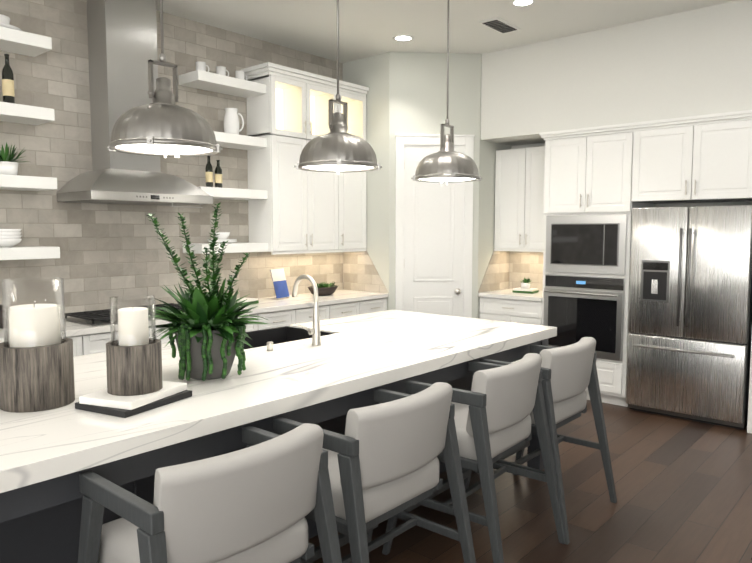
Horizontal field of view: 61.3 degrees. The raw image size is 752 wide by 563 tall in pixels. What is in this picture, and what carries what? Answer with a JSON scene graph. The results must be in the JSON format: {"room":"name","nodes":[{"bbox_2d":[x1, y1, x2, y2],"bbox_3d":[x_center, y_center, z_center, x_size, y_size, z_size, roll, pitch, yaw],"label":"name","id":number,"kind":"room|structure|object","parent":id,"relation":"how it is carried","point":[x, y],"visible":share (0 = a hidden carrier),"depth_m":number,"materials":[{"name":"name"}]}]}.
{"room":"kitchen","nodes":[
{"label":"kitchen","id":0,"kind":"room"},
{"bbox_2d":[0,0,342,316],"bbox_3d":[-3.107,-0.398,3.791,0.100,3.350,11.070,4,6,41],"label":"wall","id":1,"kind":"structure","parent":0,"point":[108,251],"depth_m":4.94,"materials":[{"name":"tile"}]},
{"bbox_2d":[0,26,51,56],"bbox_3d":[-2.631,-1.569,3.946,0.288,0.080,1.070,4,6,41],"label":"shelf","id":2,"kind":"object","parent":1,"relation":"attached to","point":[22,43],"visible":1,"depth_m":4.18,"materials":[{"name":"white wood"}]},
{"bbox_2d":[0,14,21,30],"bbox_3d":[-2.467,-1.670,4.121,0.300,0.090,0.300,4,6,41],"label":"plate","id":3,"kind":"object","parent":2,"relation":"on","point":[4,21],"visible":0.48,"depth_m":4.08,"materials":[{"name":"white ceramic"}]},
{"bbox_2d":[0,102,54,124],"bbox_3d":[-2.631,-1.101,3.984,0.288,0.080,1.070,4,6,41],"label":"shelf","id":4,"kind":"object","parent":1,"relation":"attached to","point":[21,114],"visible":1,"depth_m":4.20,"materials":[{"name":"white wood"}]},
{"bbox_2d":[2,54,14,102],"bbox_3d":[-2.418,-1.323,4.173,0.068,0.330,0.068,3,5,29],"label":"bottle","id":5,"kind":"object","parent":4,"relation":"on","point":[8,93],"visible":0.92,"depth_m":4.13,"materials":[{"name":"black glass"}]},
{"bbox_2d":[0,174,56,190],"bbox_3d":[-2.631,-0.642,4.021,0.288,0.080,1.070,4,6,41],"label":"shelf","id":6,"kind":"object","parent":1,"relation":"attached to","point":[19,182],"visible":1,"depth_m":4.21,"materials":[{"name":"white wood"}]},
{"bbox_2d":[0,142,27,174],"bbox_3d":[-2.436,-0.809,4.216,0.323,0.218,0.304,4,6,41],"label":"potted plant","id":7,"kind":"object","parent":6,"relation":"on","point":[8,164],"visible":0.96,"depth_m":4.17,"materials":[{"name":"white ceramic"}]},
{"bbox_2d":[0,246,59,259],"bbox_3d":[-2.631,-0.174,4.058,0.288,0.080,1.070,4,6,41],"label":"shelf","id":8,"kind":"object","parent":1,"relation":"attached to","point":[28,252],"visible":1,"depth_m":4.22,"materials":[{"name":"white wood"}]},
{"bbox_2d":[0,229,21,246],"bbox_3d":[-2.480,-0.288,4.217,0.230,0.121,0.230,4,6,41],"label":"bowl","id":9,"kind":"object","parent":8,"relation":"on","point":[10,237],"visible":1,"depth_m":4.16,"materials":[{"name":"white ceramic"}]},
{"bbox_2d":[57,0,212,207],"bbox_3d":[-1.796,-1.353,4.728,0.547,1.592,0.964,4,6,41],"label":"range hood","id":10,"kind":"object","parent":1,"relation":"attached to","point":[122,42],"visible":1,"depth_m":4.65,"materials":[{"name":"silver metal"}]},
{"bbox_2d":[178,70,265,97],"bbox_3d":[-1.309,-1.691,5.461,0.288,0.080,0.698,4,6,41],"label":"shelf","id":11,"kind":"object","parent":1,"relation":"attached to","point":[209,81],"visible":1,"depth_m":5.35,"materials":[{"name":"white wood"}]},
{"bbox_2d":[195,61,209,71],"bbox_3d":[-1.450,-1.768,5.286,0.084,0.100,0.102,4,6,38],"label":"cup","id":12,"kind":"object","parent":11,"relation":"on","point":[200,65],"depth_m":5.24,"materials":[{"name":"white ceramic"}]},
{"bbox_2d":[216,66,228,75],"bbox_3d":[-1.317,-1.780,5.429,0.102,0.100,0.084,0,5,5],"label":"cup","id":13,"kind":"object","parent":11,"relation":"on","point":[220,70],"depth_m":5.39,"materials":[{"name":"white ceramic"}]},
{"bbox_2d":[235,71,246,79],"bbox_3d":[-1.191,-1.793,5.588,0.084,0.100,0.102,1,5,17],"label":"cup","id":14,"kind":"object","parent":11,"relation":"on","point":[238,74],"depth_m":5.55,"materials":[{"name":"white ceramic"}]},
{"bbox_2d":[183,242,267,253],"bbox_3d":[-1.309,-0.296,5.573,0.288,0.080,0.698,4,6,41],"label":"shelf","id":15,"kind":"object","parent":1,"relation":"attached to","point":[197,248],"visible":0.92,"depth_m":5.46,"materials":[{"name":"white wood"}]},
{"bbox_2d":[207,232,236,242],"bbox_3d":[-1.339,-0.381,5.527,0.250,0.095,0.250,4,6,41],"label":"plate","id":16,"kind":"object","parent":15,"relation":"on","point":[222,236],"visible":0.77,"depth_m":5.47,"materials":[{"name":"white ceramic"}]},
{"bbox_2d":[199,186,267,199],"bbox_3d":[-1.309,-0.764,5.536,0.288,0.080,0.698,4,6,41],"label":"shelf","id":17,"kind":"object","parent":1,"relation":"attached to","point":[231,193],"visible":0.6,"depth_m":5.46,"materials":[{"name":"white wood"}]},
{"bbox_2d":[205,156,215,186],"bbox_3d":[-1.417,-0.929,5.392,0.060,0.270,0.060,3,5,29],"label":"bottle","id":18,"kind":"object","parent":17,"relation":"on","point":[209,175],"depth_m":5.37,"materials":[{"name":"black glass"}]},
{"bbox_2d":[215,160,221,187],"bbox_3d":[-1.350,-0.918,5.440,0.064,0.240,0.064,3,5,29],"label":"bottle","id":19,"kind":"object","parent":17,"relation":"on","point":[218,171],"depth_m":5.42,"materials":[{"name":"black glass"}]},
{"bbox_2d":[214,131,266,149],"bbox_3d":[-1.309,-1.223,5.499,0.288,0.080,0.698,4,6,41],"label":"shelf","id":20,"kind":"object","parent":1,"relation":"attached to","point":[233,141],"visible":0.52,"depth_m":5.49,"materials":[{"name":"white wood"}]},
{"bbox_2d":[224,108,243,134],"bbox_3d":[-1.247,-1.386,5.551,0.135,0.235,0.174,4,6,41],"label":"pitcher","id":21,"kind":"object","parent":20,"relation":"on","point":[231,121],"visible":0.9,"depth_m":5.49,"materials":[{"name":"white ceramic"}]},
{"bbox_2d":[247,126,344,253],"bbox_3d":[-0.762,-0.848,6.115,0.349,1.095,0.899,4,6,41],"label":"upper cabinet","id":22,"kind":"object","parent":1,"relation":"attached to","point":[299,211],"depth_m":5.86,"materials":[{"name":"white wood"}]},
{"bbox_2d":[345,172,365,249],"bbox_3d":[-0.386,-0.883,6.546,0.349,1.095,0.478,4,6,41],"label":"upper cabinet","id":23,"kind":"object","parent":1,"relation":"attached to","point":[355,182],"depth_m":6.50,"materials":[{"name":"white wood"}]},
{"bbox_2d":[343,52,510,318],"bbox_3d":[0.561,-0.650,6.928,1.306,3.350,1.306,4,6,41],"label":"wall","id":24,"kind":"structure","parent":0,"point":[430,248],"depth_m":6.47,"materials":[{"name":"paint"}]},
{"bbox_2d":[156,0,736,62],"bbox_3d":[0.829,-1.843,0.242,10.530,0.100,11.070,4,6,41],"label":"ceiling","id":25,"kind":"structure","parent":0,"point":[368,28],"depth_m":5.34,"materials":[{"name":"paint"}]},
{"bbox_2d":[106,0,222,157],"bbox_3d":[-0.912,-1.259,2.691,0.446,1.453,0.446,4,6,41],"label":"pendant light","id":26,"kind":"object","parent":25,"relation":"hanging from","point":[163,124],"visible":1,"depth_m":2.62,"materials":[{"name":"silver metal"}]},
{"bbox_2d":[294,0,381,173],"bbox_3d":[-0.210,-1.324,3.496,0.446,1.453,0.446,4,6,41],"label":"pendant light","id":27,"kind":"object","parent":25,"relation":"hanging from","point":[338,149],"visible":1,"depth_m":3.42,"materials":[{"name":"silver metal"}]},
{"bbox_2d":[393,35,413,41],"bbox_3d":[0.252,-2.251,5.850,0.196,0.026,0.196,4,6,41],"label":"recessed light","id":28,"kind":"object","parent":25,"relation":"in","point":[402,38],"visible":1,"depth_m":5.85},
{"bbox_2d":[411,0,481,184],"bbox_3d":[0.485,-1.388,4.293,0.446,1.453,0.446,4,6,41],"label":"pendant light","id":29,"kind":"object","parent":25,"relation":"hanging from","point":[446,163],"visible":1,"depth_m":4.22,"materials":[{"name":"silver metal"}]},
{"bbox_2d":[479,17,520,33],"bbox_3d":[1.071,-2.206,5.485,0.180,0.015,0.400,4,6,41],"label":"ceiling vent","id":30,"kind":"object","parent":25,"relation":"in","point":[499,25],"visible":0.98,"depth_m":5.46,"materials":[{"name":"black metal"}]},
{"bbox_2d":[510,0,535,6],"bbox_3d":[1.139,-2.177,4.923,0.196,0.026,0.196,4,6,41],"label":"recessed light","id":31,"kind":"object","parent":25,"relation":"in","point":[519,3],"visible":1,"depth_m":4.93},
{"bbox_2d":[308,400,751,562],"bbox_3d":[0.829,1.596,0.518,10.530,0.100,11.070,4,6,41],"label":"floor","id":32,"kind":"structure","parent":0,"point":[683,488],"depth_m":3.66,"materials":[{"name":"brown wood"}]},
{"bbox_2d":[71,334,95,356],"bbox_3d":[-2.435,0.806,4.102,0.629,0.900,0.942,4,6,41],"label":"base cabinet","id":33,"kind":"object","parent":32,"relation":"on","point":[87,339],"depth_m":4.19,"materials":[{"name":"white wood"}]},
{"bbox_2d":[96,328,175,352],"bbox_3d":[-1.826,0.750,4.800,0.629,0.900,1.148,4,6,41],"label":"base cabinet","id":34,"kind":"object","parent":32,"relation":"on","point":[101,339],"depth_m":4.30,"materials":[{"name":"white wood"}]},
{"bbox_2d":[78,423,341,562],"bbox_3d":[-0.507,0.944,1.983,0.672,0.965,0.677,4,6,41],"label":"stool","id":35,"kind":"object","parent":32,"relation":"on","point":[260,496],"visible":1,"depth_m":1.80,"materials":[{"name":"fabric"}]},
{"bbox_2d":[240,310,303,331],"bbox_3d":[-1.215,0.693,5.500,0.629,0.900,0.951,4,6,41],"label":"base cabinet","id":36,"kind":"object","parent":32,"relation":"on","point":[278,318],"depth_m":5.42,"materials":[{"name":"white wood"}]},
{"bbox_2d":[0,290,387,342],"bbox_3d":[-1.678,0.269,4.918,0.648,0.040,4.760,4,6,41],"label":"countertop","id":37,"kind":"structure","parent":36,"relation":"on","point":[265,305],"depth_m":5.60,"materials":[{"name":"white stone"}]},
{"bbox_2d":[0,305,2,328],"bbox_3d":[-2.444,0.229,4.147,0.170,0.160,0.179,4,6,41],"label":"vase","id":38,"kind":"object","parent":37,"relation":"on","point":[1,321],"visible":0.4,"depth_m":4.08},
{"bbox_2d":[65,303,184,326],"bbox_3d":[-1.791,0.238,4.748,0.500,0.047,0.900,4,6,41],"label":"cooktop","id":39,"kind":"object","parent":37,"relation":"in","point":[95,318],"visible":0.33,"depth_m":4.50,"materials":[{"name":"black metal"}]},
{"bbox_2d":[236,297,258,305],"bbox_3d":[-1.160,0.174,5.548,0.160,0.045,0.220,3,5,31],"label":"books","id":40,"kind":"object","parent":37,"relation":"on","point":[248,300],"visible":0.52,"depth_m":5.51,"materials":[{"name":"white paper"}]},
{"bbox_2d":[269,268,289,299],"bbox_3d":[-0.910,0.020,5.998,0.130,0.283,0.220,2,5,26],"label":"book","id":41,"kind":"object","parent":37,"relation":"on","point":[280,286],"visible":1,"depth_m":5.99,"materials":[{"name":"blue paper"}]},
{"bbox_2d":[308,282,337,295],"bbox_3d":[-0.526,0.067,6.316,0.229,0.136,0.365,4,6,41],"label":"bowl planter","id":42,"kind":"object","parent":37,"relation":"on","point":[325,289],"visible":0.88,"depth_m":6.25,"materials":[{"name":"wood"}]},
{"bbox_2d":[0,338,547,562],"bbox_3d":[-0.568,0.877,3.294,1.365,0.888,3.620,4,6,41],"label":"kitchen island","id":43,"kind":"object","parent":32,"relation":"on","point":[39,524],"depth_m":2.22,"materials":[{"name":"wood"}]},
{"bbox_2d":[0,310,555,493],"bbox_3d":[-0.551,0.404,3.241,1.400,0.060,3.700,4,6,41],"label":"island countertop","id":44,"kind":"structure","parent":43,"relation":"on","point":[356,354],"depth_m":2.68,"materials":[{"name":"white stone"}]},
{"bbox_2d":[0,277,74,412],"bbox_3d":[-1.239,0.219,2.311,0.244,0.456,0.244,4,6,41],"label":"candle","id":45,"kind":"object","parent":44,"relation":"on","point":[36,364],"visible":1,"depth_m":2.23,"materials":[{"name":"wood"}]},
{"bbox_2d":[75,381,191,417],"bbox_3d":[-0.885,0.421,2.338,0.255,0.048,0.326,2,5,26],"label":"books","id":46,"kind":"object","parent":44,"relation":"on","point":[103,401],"visible":0.81,"depth_m":2.23,"materials":[{"name":"white paper"}]},
{"bbox_2d":[106,295,162,395],"bbox_3d":[-0.885,0.227,2.322,0.190,0.340,0.190,4,6,41],"label":"candle","id":47,"kind":"object","parent":46,"relation":"on","point":[134,359],"visible":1,"depth_m":2.26,"materials":[{"name":"wax"}]},
{"bbox_2d":[146,202,267,380],"bbox_3d":[-0.718,0.033,2.760,0.572,0.754,0.566,4,6,41],"label":"potted plant","id":48,"kind":"object","parent":44,"relation":"on","point":[207,329],"visible":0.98,"depth_m":2.67,"materials":[{"name":"plant"}]},
{"bbox_2d":[267,341,272,350],"bbox_3d":[-0.559,0.341,3.350,0.036,0.045,0.036,4,6,41],"label":"switch","id":49,"kind":"object","parent":44,"relation":"on","point":[269,345],"visible":1,"depth_m":3.33,"materials":[{"name":"silver metal"}]},
{"bbox_2d":[292,274,320,345],"bbox_3d":[-0.423,0.157,3.512,0.220,0.387,0.149,4,6,41],"label":"faucet","id":50,"kind":"object","parent":44,"relation":"on","point":[314,332],"visible":1,"depth_m":3.48,"materials":[{"name":"silver metal"}]},
{"bbox_2d":[304,302,363,322],"bbox_3d":[-0.669,0.643,6.127,0.629,0.900,0.950,4,6,41],"label":"base cabinet","id":51,"kind":"object","parent":32,"relation":"on","point":[342,309],"depth_m":5.97,"materials":[{"name":"white wood"}]},
{"bbox_2d":[273,382,475,562],"bbox_3d":[-0.027,0.900,2.533,0.673,0.965,0.678,4,6,41],"label":"stool","id":52,"kind":"object","parent":32,"relation":"on","point":[383,454],"visible":0.83,"depth_m":2.33,"materials":[{"name":"fabric"}]},
{"bbox_2d":[364,298,386,313],"bbox_3d":[-0.279,0.607,6.574,0.629,0.900,0.475,4,6,41],"label":"base cabinet","id":53,"kind":"object","parent":32,"relation":"on","point":[373,304],"depth_m":6.38,"materials":[{"name":"white wood"}]},
{"bbox_2d":[382,353,564,562],"bbox_3d":[0.499,0.851,3.136,0.698,0.965,0.702,4,6,41],"label":"stool","id":54,"kind":"object","parent":32,"relation":"on","point":[496,405],"visible":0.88,"depth_m":2.91,"materials":[{"name":"fabric"}]},
{"bbox_2d":[478,289,542,362],"bbox_3d":[1.531,0.584,6.607,0.701,0.940,0.662,4,6,41],"label":"base cabinet","id":55,"kind":"object","parent":32,"relation":"on","point":[507,305],"visible":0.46,"depth_m":6.36,"materials":[{"name":"white wood"}]},
{"bbox_2d":[513,287,538,293],"bbox_3d":[1.553,0.093,6.592,0.220,0.040,0.160,3,6,36],"label":"books","id":56,"kind":"object","parent":55,"relation":"on","point":[530,290],"visible":1,"depth_m":6.54,"materials":[{"name":"paper"}]},
{"bbox_2d":[519,277,531,288],"bbox_3d":[1.560,0.012,6.580,0.151,0.122,0.147,4,6,41],"label":"potted plant","id":57,"kind":"object","parent":56,"relation":"on","point":[525,283],"visible":1,"depth_m":6.55,"materials":[{"name":"white ceramic"}]},
{"bbox_2d":[464,337,616,543],"bbox_3d":[0.937,0.811,3.638,0.671,0.965,0.676,4,6,41],"label":"stool","id":58,"kind":"object","parent":32,"relation":"on","point":[569,375],"visible":0.58,"depth_m":3.45,"materials":[{"name":"fabric"}]},
{"bbox_2d":[542,126,654,406],"bbox_3d":[2.101,-0.128,6.043,0.818,2.451,0.676,4,6,41],"label":"tall cabinet","id":59,"kind":"object","parent":32,"relation":"on","point":[589,204],"depth_m":5.74,"materials":[{"name":"white wood"}]},
{"bbox_2d":[626,205,751,429],"bbox_3d":[2.727,0.260,5.438,0.910,1.775,0.716,4,6,41],"label":"refrigerator","id":60,"kind":"object","parent":32,"relation":"on","point":[689,327],"visible":1,"depth_m":5.17,"materials":[{"name":"silver metal"}]},
{"bbox_2d":[481,0,751,145],"bbox_3d":[2.830,-1.774,5.309,4.130,0.850,0.630,4,6,41],"label":"soffit","id":61,"kind":"structure","parent":0,"point":[695,62],"depth_m":5.49,"materials":[{"name":"paint"}]},
{"bbox_2d":[511,143,751,206],"bbox_3d":[4.428,-0.456,4.506,10.330,3.350,0.100,4,6,41],"label":"wall","id":62,"kind":"structure","parent":0,"point":[665,205],"depth_m":5.80,"materials":[{"name":"paint"}]},
{"bbox_2d":[494,146,544,251],"bbox_3d":[1.623,-0.842,6.598,0.701,1.055,0.382,4,6,41],"label":"upper cabinet","id":63,"kind":"object","parent":62,"relation":"attached to","point":[519,199],"visible":0.71,"depth_m":6.52,"materials":[{"name":"white wood"}]},
{"bbox_2d":[509,251,542,290],"bbox_3d":[1.751,-0.113,6.797,0.730,0.500,0.009,4,6,41],"label":"wall tiles","id":64,"kind":"structure","parent":62,"relation":"attached to","point":[527,265],"depth_m":6.89,"materials":[{"name":"tile"}]},
{"bbox_2d":[632,120,751,203],"bbox_3d":[2.770,-0.983,5.386,0.958,0.600,0.682,4,6,41],"label":"upper cabinet","id":65,"kind":"object","parent":62,"relation":"attached to","point":[708,163],"visible":1,"depth_m":5.16,"materials":[{"name":"white wood"}]},
{"bbox_2d":[747,337,751,433],"bbox_3d":[3.374,-0.063,4.931,0.635,2.500,0.690,4,6,41],"label":"wall","id":66,"kind":"structure","parent":0,"point":[749,425],"depth_m":4.95,"materials":[{"name":"white paint"}]}
]}

